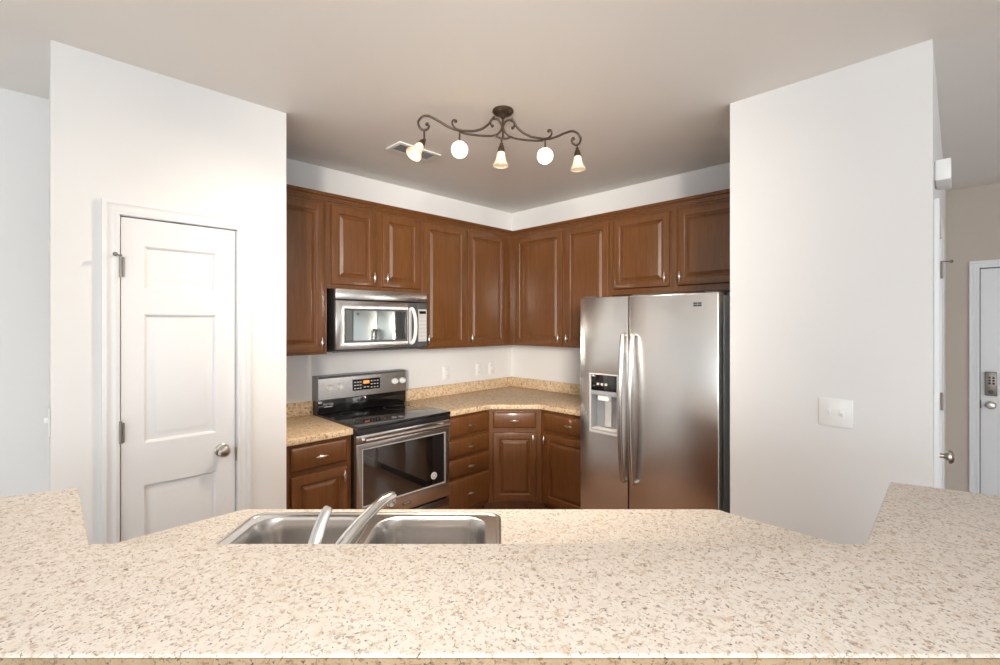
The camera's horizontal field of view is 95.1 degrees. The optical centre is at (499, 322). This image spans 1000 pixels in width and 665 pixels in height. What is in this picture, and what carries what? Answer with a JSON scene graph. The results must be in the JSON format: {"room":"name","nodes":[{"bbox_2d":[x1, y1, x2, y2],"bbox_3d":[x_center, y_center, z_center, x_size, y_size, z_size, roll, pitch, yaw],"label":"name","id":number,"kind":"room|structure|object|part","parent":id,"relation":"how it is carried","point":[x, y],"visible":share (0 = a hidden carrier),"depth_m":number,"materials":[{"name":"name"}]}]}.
{"room":"kitchen","nodes":[
{"label":"kitchen","id":0,"kind":"room"},
{"bbox_2d":[49,40,285,543],"bbox_3d":[-1.762,0.210,2.451,0.710,2.740,0.930,0,0,45],"label":"wall","id":1,"kind":"structure","parent":0,"point":[118,130],"depth_m":2.10,"materials":[{"name":"white paint"}]},
{"bbox_2d":[101,198,250,543],"bbox_3d":[-1.538,0.519,2.207,0.588,2.121,0.173,0,0,-45],"label":"door","id":2,"kind":"structure","parent":1,"relation":"in","point":[176,283],"depth_m":2.17,"materials":[{"name":"white wood"}]},
{"bbox_3d":[-1.383,0.641,2.286,0.066,0.066,0.067,0,0,-45],"label":"knob","id":3,"kind":"part","parent":2,"relation":"part of","materials":[{"name":"silver metal"}]},
{"bbox_2d":[0,88,511,496],"bbox_3d":[-3.456,0.210,1.344,0.120,2.740,10.000,0,0,45],"label":"wall","id":4,"kind":"structure","parent":0,"point":[24,118],"depth_m":2.35,"materials":[{"name":"white paint"}]},
{"bbox_2d":[44,405,49,436],"bbox_3d":[-1.925,0.415,1.942,0.116,0.120,0.019,0,0,45],"label":"light switch","id":5,"kind":"object","parent":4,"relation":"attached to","point":[47,419],"visible":1,"depth_m":1.91,"materials":[{"name":"white plastic"}]},
{"bbox_3d":[-1.920,0.415,1.946,0.116,0.120,0.005,0,0,45],"label":"plate","id":6,"kind":"part","parent":5,"relation":"part of","materials":[{"name":"white plastic"}]},
{"bbox_2d":[286,401,312,417],"bbox_3d":[-1.521,0.616,3.177,0.020,0.100,0.434,0,0,45],"label":"backsplash","id":7,"kind":"structure","parent":4,"relation":"attached to","point":[304,408],"depth_m":3.26,"materials":[{"name":"stone"}]},
{"bbox_2d":[286,193,326,355],"bbox_3d":[-1.406,-0.306,3.038,0.401,1.033,0.381,0,0,-45],"label":"upper cabinet","id":8,"kind":"object","parent":4,"relation":"attached to","point":[306,218],"visible":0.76,"depth_m":2.97,"materials":[{"name":"brown wood"}]},
{"bbox_2d":[327,201,421,292],"bbox_3d":[-0.989,-0.529,3.455,0.775,0.588,0.381,0,0,-45],"label":"upper cabinet","id":9,"kind":"object","parent":4,"relation":"attached to","point":[367,249],"visible":0.92,"depth_m":3.31,"materials":[{"name":"brown wood"}]},
{"bbox_3d":[-1.026,-0.533,3.214,0.337,0.537,0.020,0,0,-45],"label":"door","id":10,"kind":"part","parent":9,"relation":"part of","materials":[{"name":"brown wood"}]},
{"bbox_2d":[327,288,426,352],"bbox_3d":[-0.949,-0.016,3.432,0.748,0.432,0.468,0,0,-45],"label":"microwave","id":11,"kind":"object","parent":9,"relation":"attached to","point":[357,320],"visible":0.97,"depth_m":3.26,"materials":[{"name":"silver metal"}]},
{"bbox_3d":[-0.903,0.015,3.261,0.570,0.334,0.022,0,0,-45],"label":"door","id":12,"kind":"part","parent":11,"relation":"part of","materials":[{"name":"silver metal"}]},
{"bbox_3d":[-0.841,-0.197,3.324,0.748,0.070,0.022,0,0,-45],"label":"vent panel","id":13,"kind":"part","parent":11,"relation":"part of","materials":[{"name":"silver metal"}]},
{"bbox_3d":[-0.681,0.020,3.466,0.025,0.270,0.005,0,0,-45],"label":"handle","id":14,"kind":"part","parent":11,"relation":"part of","materials":[{"name":"silver metal"}]},
{"bbox_3d":[-0.673,0.015,3.492,0.081,0.334,0.020,0,0,-45],"label":"handle plate","id":15,"kind":"part","parent":11,"relation":"part of","materials":[{"name":"silver metal"}]},
{"bbox_3d":[-0.650,0.021,3.453,0.027,0.288,0.076,0,0,-45],"label":"handle","id":16,"kind":"part","parent":11,"relation":"part of","materials":[{"name":"silver metal"}]},
{"bbox_3d":[-0.610,0.015,3.555,0.095,0.334,0.020,0,0,-45],"label":"control panel","id":17,"kind":"part","parent":11,"relation":"part of","materials":[{"name":"silver metal"}]},
{"bbox_3d":[-0.751,-0.533,3.489,0.333,0.537,0.020,0,0,-45],"label":"door","id":18,"kind":"part","parent":9,"relation":"part of","materials":[{"name":"brown wood"}]},
{"bbox_2d":[443,366,448,378],"bbox_3d":[-0.496,0.458,4.212,0.074,0.120,0.008,0,0,-45],"label":"outlet","id":19,"kind":"object","parent":4,"relation":"attached to","point":[445,368],"visible":1,"depth_m":4.21,"materials":[{"name":"white plastic"}]},
{"bbox_2d":[405,377,511,400],"bbox_3d":[-0.353,0.616,4.345,0.020,0.100,1.365,0,0,45],"label":"backsplash","id":20,"kind":"structure","parent":4,"relation":"attached to","point":[464,387],"depth_m":4.27,"materials":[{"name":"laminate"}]},
{"bbox_2d":[422,220,512,348],"bbox_3d":[-0.229,-0.306,4.215,1.374,1.033,0.381,0,0,-45],"label":"upper cabinet","id":21,"kind":"object","parent":4,"relation":"attached to","point":[467,274],"visible":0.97,"depth_m":3.96,"materials":[{"name":"brown wood"}]},
{"bbox_2d":[286,184,512,236],"bbox_3d":[-0.650,-0.847,3.576,0.044,0.046,2.230,0,0,45],"label":"crown molding","id":22,"kind":"structure","parent":21,"relation":"on","point":[290,189],"depth_m":3.39,"materials":[{"name":"brown wood"}]},
{"bbox_3d":[-0.452,-0.303,3.788,0.435,0.997,0.020,0,0,-45],"label":"door","id":23,"kind":"part","parent":21,"relation":"part of","materials":[{"name":"brown wood"}]},
{"bbox_3d":[-0.120,-0.303,4.120,0.457,0.997,0.020,0,0,-45],"label":"door","id":24,"kind":"part","parent":21,"relation":"part of","materials":[{"name":"brown wood"}]},
{"bbox_2d":[476,363,481,375],"bbox_3d":[-0.208,0.458,4.500,0.074,0.120,0.008,0,0,-45],"label":"outlet","id":25,"kind":"object","parent":4,"relation":"attached to","point":[479,365],"visible":1,"depth_m":4.50,"materials":[{"name":"white plastic"}]},
{"bbox_2d":[489,362,493,373],"bbox_3d":[-0.088,0.458,4.620,0.074,0.120,0.008,0,0,-45],"label":"outlet","id":26,"kind":"object","parent":4,"relation":"attached to","point":[491,364],"visible":1,"depth_m":4.62,"materials":[{"name":"white plastic"}]},
{"bbox_2d":[0,0,999,212],"bbox_3d":[0.865,-1.210,-1.491,10.240,0.100,12.340,0,0,45],"label":"ceiling","id":27,"kind":"structure","parent":0,"point":[648,88],"depth_m":2.07,"materials":[{"name":"paint"}]},
{"bbox_2d":[386,141,440,160],"bbox_3d":[-0.580,-1.154,3.086,0.164,0.010,0.330,0,0,45],"label":"ceiling vent","id":28,"kind":"object","parent":27,"relation":"in","point":[399,147],"visible":0.77,"depth_m":3.07,"materials":[{"name":"white plastic"}]},
{"bbox_2d":[406,105,585,171],"bbox_3d":[0.006,-0.998,2.453,1.001,0.323,0.185,0,0,-13],"label":"ceiling light","id":29,"kind":"object","parent":27,"relation":"attached to","point":[459,149],"visible":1,"depth_m":2.46,"materials":[{"name":"brown metal"}]},
{"bbox_3d":[-0.435,-0.886,2.342,0.090,0.098,0.083,0,0,-14],"label":"lamp shade","id":30,"kind":"part","parent":29,"relation":"part of","materials":[{"name":"white glass"}]},
{"bbox_3d":[-0.207,-1.063,2.436,0.463,0.122,0.032,0,0,-15],"label":"scroll arm","id":31,"kind":"part","parent":29,"relation":"part of","materials":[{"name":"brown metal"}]},
{"bbox_3d":[-0.213,-0.884,2.354,0.086,0.085,0.094,0,0,-13],"label":"lamp shade","id":32,"kind":"part","parent":29,"relation":"part of","materials":[{"name":"white glass"}]},
{"bbox_3d":[-0.210,-0.895,2.366,0.038,0.041,0.058,0,0,-14],"label":"bulb","id":33,"kind":"part","parent":29,"relation":"part of","materials":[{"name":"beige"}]},
{"bbox_3d":[0.004,-0.892,2.487,0.087,0.079,0.087,0,0,-13],"label":"lamp shade","id":34,"kind":"part","parent":29,"relation":"part of","materials":[{"name":"white glass"}]},
{"bbox_3d":[0.239,-1.063,2.543,0.463,0.122,0.032,0,0,-12],"label":"scroll arm","id":35,"kind":"part","parent":29,"relation":"part of","materials":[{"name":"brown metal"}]},
{"bbox_3d":[0.234,-0.892,2.463,0.083,0.084,0.096,0,0,-13],"label":"lamp shade","id":36,"kind":"part","parent":29,"relation":"part of","materials":[{"name":"white glass"}]},
{"bbox_3d":[0.242,-0.903,2.477,0.039,0.040,0.057,0,0,-13],"label":"bulb","id":37,"kind":"part","parent":29,"relation":"part of","materials":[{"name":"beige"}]},
{"bbox_3d":[0.443,-0.907,2.592,0.087,0.079,0.087,0,0,-13],"label":"lamp shade","id":38,"kind":"part","parent":29,"relation":"part of","materials":[{"name":"white glass"}]},
{"bbox_2d":[512,162,729,383],"bbox_3d":[1.001,0.210,4.044,2.605,2.740,0.120,0,0,45],"label":"wall","id":39,"kind":"structure","parent":0,"point":[557,364],"depth_m":4.23,"materials":[{"name":"white paint"}]},
{"bbox_2d":[512,377,580,394],"bbox_3d":[0.663,0.616,4.280,1.508,0.100,0.020,0,0,45],"label":"backsplash","id":40,"kind":"structure","parent":39,"relation":"attached to","point":[560,387],"depth_m":4.46,"materials":[{"name":"stone"}]},
{"bbox_2d":[513,219,615,347],"bbox_3d":[0.598,-0.306,4.090,1.079,1.033,0.381,0,0,45],"label":"upper cabinet","id":41,"kind":"object","parent":39,"relation":"attached to","point":[553,270],"visible":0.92,"depth_m":3.97,"materials":[{"name":"brown wood"}]},
{"bbox_3d":[0.345,-0.303,4.139,0.553,0.997,0.020,0,0,45],"label":"door","id":42,"kind":"part","parent":41,"relation":"part of","materials":[{"name":"brown wood"}]},
{"bbox_3d":[0.713,-0.303,3.772,0.422,0.997,0.020,0,0,45],"label":"door","id":43,"kind":"part","parent":41,"relation":"part of","materials":[{"name":"brown wood"}]},
{"bbox_2d":[513,189,729,236],"bbox_3d":[0.870,-0.847,3.601,2.160,0.046,0.044,0,0,45],"label":"crown molding","id":44,"kind":"structure","parent":41,"relation":"on","point":[721,194],"depth_m":3.47,"materials":[{"name":"brown wood"}]},
{"bbox_2d":[612,197,729,295],"bbox_3d":[1.362,-0.521,3.327,1.079,0.603,0.381,0,0,45],"label":"upper cabinet","id":45,"kind":"object","parent":39,"relation":"attached to","point":[682,249],"visible":0.82,"depth_m":3.27,"materials":[{"name":"brown wood"}]},
{"bbox_3d":[1.054,-0.533,3.430,0.453,0.537,0.020,0,0,45],"label":"door","id":46,"kind":"part","parent":45,"relation":"part of","materials":[{"name":"brown wood"}]},
{"bbox_3d":[1.419,-0.533,3.066,0.462,0.537,0.020,0,0,45],"label":"door","id":47,"kind":"part","parent":45,"relation":"part of","materials":[{"name":"brown wood"}]},
{"bbox_2d":[730,39,945,543],"bbox_3d":[2.566,0.210,3.216,0.779,2.740,3.038,0,0,45],"label":"wall","id":48,"kind":"structure","parent":0,"point":[833,193],"depth_m":2.11,"materials":[{"name":"white paint"}]},
{"bbox_2d":[819,397,852,428],"bbox_3d":[1.532,0.410,2.087,0.128,0.128,0.018,0,0,45],"label":"light switch","id":49,"kind":"object","parent":48,"relation":"attached to","point":[832,411],"visible":1,"depth_m":2.09,"materials":[{"name":"white plastic"}]},
{"bbox_2d":[934,158,951,189],"bbox_3d":[1.933,-0.647,1.994,0.200,0.088,0.052,0,0,-45],"label":"door chime","id":50,"kind":"object","parent":48,"relation":"attached to","point":[942,168],"visible":1,"depth_m":1.93,"materials":[{"name":"white plastic"}]},
{"bbox_2d":[934,198,954,488],"bbox_3d":[2.205,0.522,2.288,0.912,2.116,0.102,0,0,-45],"label":"door","id":51,"kind":"structure","parent":48,"relation":"in","point":[939,455],"depth_m":1.97,"materials":[{"name":"white wood"}]},
{"bbox_3d":[2.203,0.522,2.290,0.912,2.116,0.016,0,0,-45],"label":"casing","id":52,"kind":"part","parent":51,"relation":"part of","materials":[{"name":"white wood"}]},
{"bbox_3d":[2.225,0.665,2.282,0.068,0.068,0.067,0,0,-45],"label":"knob","id":53,"kind":"part","parent":51,"relation":"part of","materials":[{"name":"silver metal"}]},
{"bbox_2d":[946,183,999,491],"bbox_3d":[6.382,0.210,1.633,6.856,2.740,0.120,0,0,45],"label":"wall","id":54,"kind":"structure","parent":0,"point":[972,213],"depth_m":3.95,"materials":[{"name":"beige paint"}]},
{"bbox_2d":[969,259,999,495],"bbox_3d":[4.384,0.527,3.542,1.042,2.106,0.105,0,0,45],"label":"door","id":55,"kind":"structure","parent":54,"relation":"in","point":[984,275],"depth_m":3.85,"materials":[{"name":"white wood"}]},
{"bbox_3d":[4.092,0.688,3.807,0.066,0.066,0.067,0,0,45],"label":"knob","id":56,"kind":"part","parent":55,"relation":"part of","materials":[{"name":"silver metal"}]},
{"bbox_3d":[0.865,1.630,-1.491,10.240,0.100,12.340,0,0,45],"label":"floor","id":57,"kind":"structure","parent":0,"visible":0},
{"bbox_2d":[286,435,350,508],"bbox_3d":[-1.294,1.143,2.948,0.433,0.873,0.665,0,0,-45],"label":"base cabinet","id":58,"kind":"object","parent":57,"relation":"on","point":[318,473],"visible":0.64,"depth_m":2.75,"materials":[{"name":"brown wood"}]},
{"bbox_3d":[-1.084,0.796,2.752,0.339,0.137,0.020,0,0,-45],"label":"drawer","id":59,"kind":"part","parent":58,"relation":"part of","materials":[{"name":"brown wood"}]},
{"bbox_3d":[-1.084,1.174,2.752,0.339,0.552,0.020,0,0,-45],"label":"door","id":60,"kind":"part","parent":58,"relation":"part of","materials":[{"name":"brown wood"}]},
{"bbox_2d":[286,401,352,446],"bbox_3d":[-1.304,0.636,2.960,0.635,0.140,0.434,0,0,45],"label":"countertop","id":61,"kind":"structure","parent":58,"relation":"on","point":[302,427],"depth_m":2.91,"materials":[{"name":"stone"}]},
{"bbox_2d":[312,369,450,508],"bbox_3d":[-0.852,0.984,3.344,0.748,1.193,0.725,0,0,-45],"label":"range","id":62,"kind":"object","parent":57,"relation":"on","point":[399,446],"visible":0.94,"depth_m":3.23,"materials":[{"name":"silver metal"}]},
{"bbox_3d":[-1.231,0.472,3.320,0.048,0.048,0.030,0,0,-45],"label":"knob","id":63,"kind":"part","parent":62,"relation":"part of","materials":[{"name":"white plastic"}]},
{"bbox_3d":[-1.174,0.472,3.376,0.048,0.048,0.030,0,0,-45],"label":"knob","id":64,"kind":"part","parent":62,"relation":"part of","materials":[{"name":"white plastic"}]},
{"bbox_3d":[-1.052,0.606,3.544,0.736,0.095,0.022,0,0,-45],"label":"panel","id":65,"kind":"part","parent":62,"relation":"part of","materials":[{"name":"black metal"}]},
{"bbox_3d":[-1.072,0.477,3.564,0.736,0.170,0.095,0,0,-45],"label":"control panel","id":66,"kind":"part","parent":62,"relation":"part of","materials":[{"name":"silver metal"}]},
{"bbox_3d":[-1.033,0.472,3.538,0.230,0.084,0.005,0,0,-45],"label":"display glass","id":67,"kind":"part","parent":62,"relation":"part of","materials":[{"name":"black glass"}]},
{"bbox_2d":[317,402,450,430],"bbox_3d":[-0.837,0.664,3.329,0.587,0.020,0.744,0,0,45],"label":"cooktop","id":68,"kind":"object","parent":62,"relation":"in","point":[379,415],"depth_m":3.27,"materials":[{"name":"glass"}]},
{"bbox_3d":[-0.650,0.739,3.142,0.742,0.051,0.034,0,0,-45],"label":"trim rail","id":69,"kind":"part","parent":62,"relation":"part of","materials":[{"name":"silver metal"}]},
{"bbox_3d":[-0.650,1.023,3.142,0.742,0.510,0.034,0,0,-45],"label":"oven door","id":70,"kind":"part","parent":62,"relation":"part of","materials":[{"name":"black glass"}]},
{"bbox_3d":[-0.639,0.988,3.131,0.666,0.373,0.008,0,0,-45],"label":"window trim","id":71,"kind":"part","parent":62,"relation":"part of","materials":[{"name":"silver metal"}]},
{"bbox_3d":[-0.617,0.744,3.109,0.670,0.036,0.062,0,0,-45],"label":"handle","id":72,"kind":"part","parent":62,"relation":"part of","materials":[{"name":"silver metal"}]},
{"bbox_3d":[-0.650,1.400,3.142,0.742,0.210,0.032,0,0,-45],"label":"storage drawer","id":73,"kind":"part","parent":62,"relation":"part of","materials":[{"name":"silver metal"}]},
{"bbox_2d":[446,410,488,508],"bbox_3d":[-0.447,1.143,3.795,0.450,0.873,0.665,0,0,-45],"label":"base cabinet","id":74,"kind":"object","parent":57,"relation":"on","point":[469,432],"visible":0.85,"depth_m":3.58,"materials":[{"name":"brown wood"}]},
{"bbox_3d":[-0.245,1.325,3.592,0.436,0.241,0.020,0,0,-45],"label":"drawer","id":75,"kind":"part","parent":74,"relation":"part of","materials":[{"name":"brown wood"}]},
{"bbox_3d":[-0.245,1.114,3.592,0.436,0.128,0.020,0,0,-45],"label":"drawer","id":76,"kind":"part","parent":74,"relation":"part of","materials":[{"name":"brown wood"}]},
{"bbox_3d":[-0.245,0.961,3.592,0.436,0.127,0.020,0,0,-45],"label":"drawer","id":77,"kind":"part","parent":74,"relation":"part of","materials":[{"name":"brown wood"}]},
{"bbox_3d":[-0.245,0.797,3.592,0.436,0.145,0.020,0,0,-45],"label":"drawer","id":78,"kind":"part","parent":74,"relation":"part of","materials":[{"name":"brown wood"}]},
{"bbox_2d":[482,409,546,508],"bbox_3d":[0.122,1.143,4.190,0.912,0.873,0.912,0,0,-45],"label":"base cabinet","id":79,"kind":"object","parent":57,"relation":"on","point":[514,434],"visible":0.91,"depth_m":3.74,"materials":[{"name":"brown wood"}]},
{"bbox_2d":[405,377,580,416],"bbox_3d":[0.180,0.636,3.812,1.528,0.140,1.365,0,0,45],"label":"countertop","id":80,"kind":"structure","parent":79,"relation":"on","point":[506,392],"depth_m":4.08,"materials":[{"name":"stone"}]},
{"bbox_3d":[0.119,0.795,3.749,0.350,0.130,0.020,0,0,0],"label":"drawer","id":81,"kind":"part","parent":79,"relation":"part of","materials":[{"name":"brown wood"}]},
{"bbox_3d":[0.119,1.176,3.749,0.350,0.558,0.020,0,0,0],"label":"door","id":82,"kind":"part","parent":79,"relation":"part of","materials":[{"name":"brown wood"}]},
{"bbox_2d":[541,410,580,508],"bbox_3d":[0.747,1.143,3.739,0.604,0.873,0.665,0,0,45],"label":"base cabinet","id":83,"kind":"object","parent":57,"relation":"on","point":[560,432],"visible":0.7,"depth_m":3.59,"materials":[{"name":"brown wood"}]},
{"bbox_3d":[0.547,0.798,3.535,0.538,0.140,0.020,0,0,45],"label":"drawer","id":84,"kind":"part","parent":83,"relation":"part of","materials":[{"name":"brown wood"}]},
{"bbox_2d":[581,290,729,512],"bbox_3d":[1.151,0.702,3.057,0.892,1.757,0.983,0,0,45],"label":"refrigerator","id":85,"kind":"object","parent":57,"relation":"on","point":[655,369],"visible":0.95,"depth_m":2.69,"materials":[{"name":"silver metal"}]},
{"bbox_2d":[591,390,616,397],"bbox_3d":[0.692,0.456,2.971,0.188,0.031,0.066,0,0,45],"label":"water dispenser","id":86,"kind":"object","parent":85,"relation":"attached to","point":[594,393],"depth_m":2.95,"materials":[{"name":"plastic"}]},
{"bbox_3d":[0.691,0.389,2.971,0.188,0.101,0.068,0,0,45],"label":"dispenser panel","id":87,"kind":"part","parent":85,"relation":"part of","materials":[{"name":"black plastic"}]},
{"bbox_3d":[0.681,0.489,2.975,0.080,0.034,0.044,0,0,45],"label":"dispenser spout","id":88,"kind":"part","parent":85,"relation":"part of","materials":[{"name":"white plastic"}]},
{"bbox_3d":[0.693,0.663,2.979,0.355,1.663,0.080,0,0,45],"label":"freezer door","id":89,"kind":"part","parent":85,"relation":"part of","materials":[{"name":"silver metal"}]},
{"bbox_3d":[0.751,0.526,2.817,0.028,0.935,0.077,0,0,45],"label":"handle","id":90,"kind":"part","parent":85,"relation":"part of","materials":[{"name":"silver metal"}]},
{"bbox_3d":[0.795,0.526,2.772,0.028,0.935,0.077,0,0,45],"label":"handle","id":91,"kind":"part","parent":85,"relation":"part of","materials":[{"name":"silver metal"}]},
{"bbox_3d":[1.011,0.663,2.662,0.531,1.663,0.080,0,0,45],"label":"fridge door","id":92,"kind":"part","parent":85,"relation":"part of","materials":[{"name":"silver metal"}]},
{"bbox_3d":[-0.601,1.143,1.347,1.200,0.873,0.632,0,0,0],"label":"base cabinet","id":93,"kind":"object","parent":57,"relation":"on","visible":0},
{"bbox_2d":[114,509,837,543],"bbox_3d":[-0.062,0.686,1.329,2.374,0.040,0.617,0,0,0],"label":"countertop","id":94,"kind":"structure","parent":93,"relation":"on","point":[518,526],"depth_m":1.49,"materials":[{"name":"beige stone"}]},
{"bbox_2d":[308,491,396,543],"bbox_3d":[-0.424,0.563,1.200,0.252,0.198,0.280,0,0,0],"label":"faucet","id":95,"kind":"object","parent":94,"relation":"on","point":[389,498],"visible":0.42,"depth_m":1.17,"materials":[{"name":"silver metal"}]},
{"bbox_3d":[-0.447,0.533,1.123,0.048,0.140,0.085,0,0,0],"label":"lever","id":96,"kind":"part","parent":95,"relation":"part of","materials":[{"name":"silver metal"}]},
{"bbox_3d":[-0.374,0.554,1.205,0.041,0.134,0.272,0,0,27],"label":"spout","id":97,"kind":"part","parent":95,"relation":"part of","materials":[{"name":"silver metal"}]},
{"bbox_2d":[215,512,500,543],"bbox_3d":[-0.426,0.755,1.316,0.860,0.194,0.560,0,0,0],"label":"sink","id":98,"kind":"object","parent":94,"relation":"in","point":[267,527],"visible":0.26,"depth_m":1.55,"materials":[{"name":"metal"}]},
{"bbox_3d":[-0.622,0.757,1.356,0.380,0.190,0.412,0,0,0],"label":"bowl","id":99,"kind":"part","parent":98,"relation":"part of","materials":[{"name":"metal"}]},
{"bbox_3d":[-0.226,0.757,1.356,0.368,0.190,0.412,0,0,0],"label":"bowl","id":100,"kind":"part","parent":98,"relation":"part of","materials":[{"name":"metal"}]},
{"bbox_3d":[-0.026,1.065,1.146,2.628,1.030,0.495,0,0,0],"label":"wall","id":101,"kind":"structure","parent":0,"visible":0},
{"bbox_2d":[0,482,999,664],"bbox_3d":[-0.032,0.530,1.085,3.233,0.040,0.772,0,0,0],"label":"bar","id":102,"kind":"object","parent":101,"relation":"on","point":[923,588],"visible":1,"depth_m":0.83,"materials":[{"name":"beige stone"}]}
]}

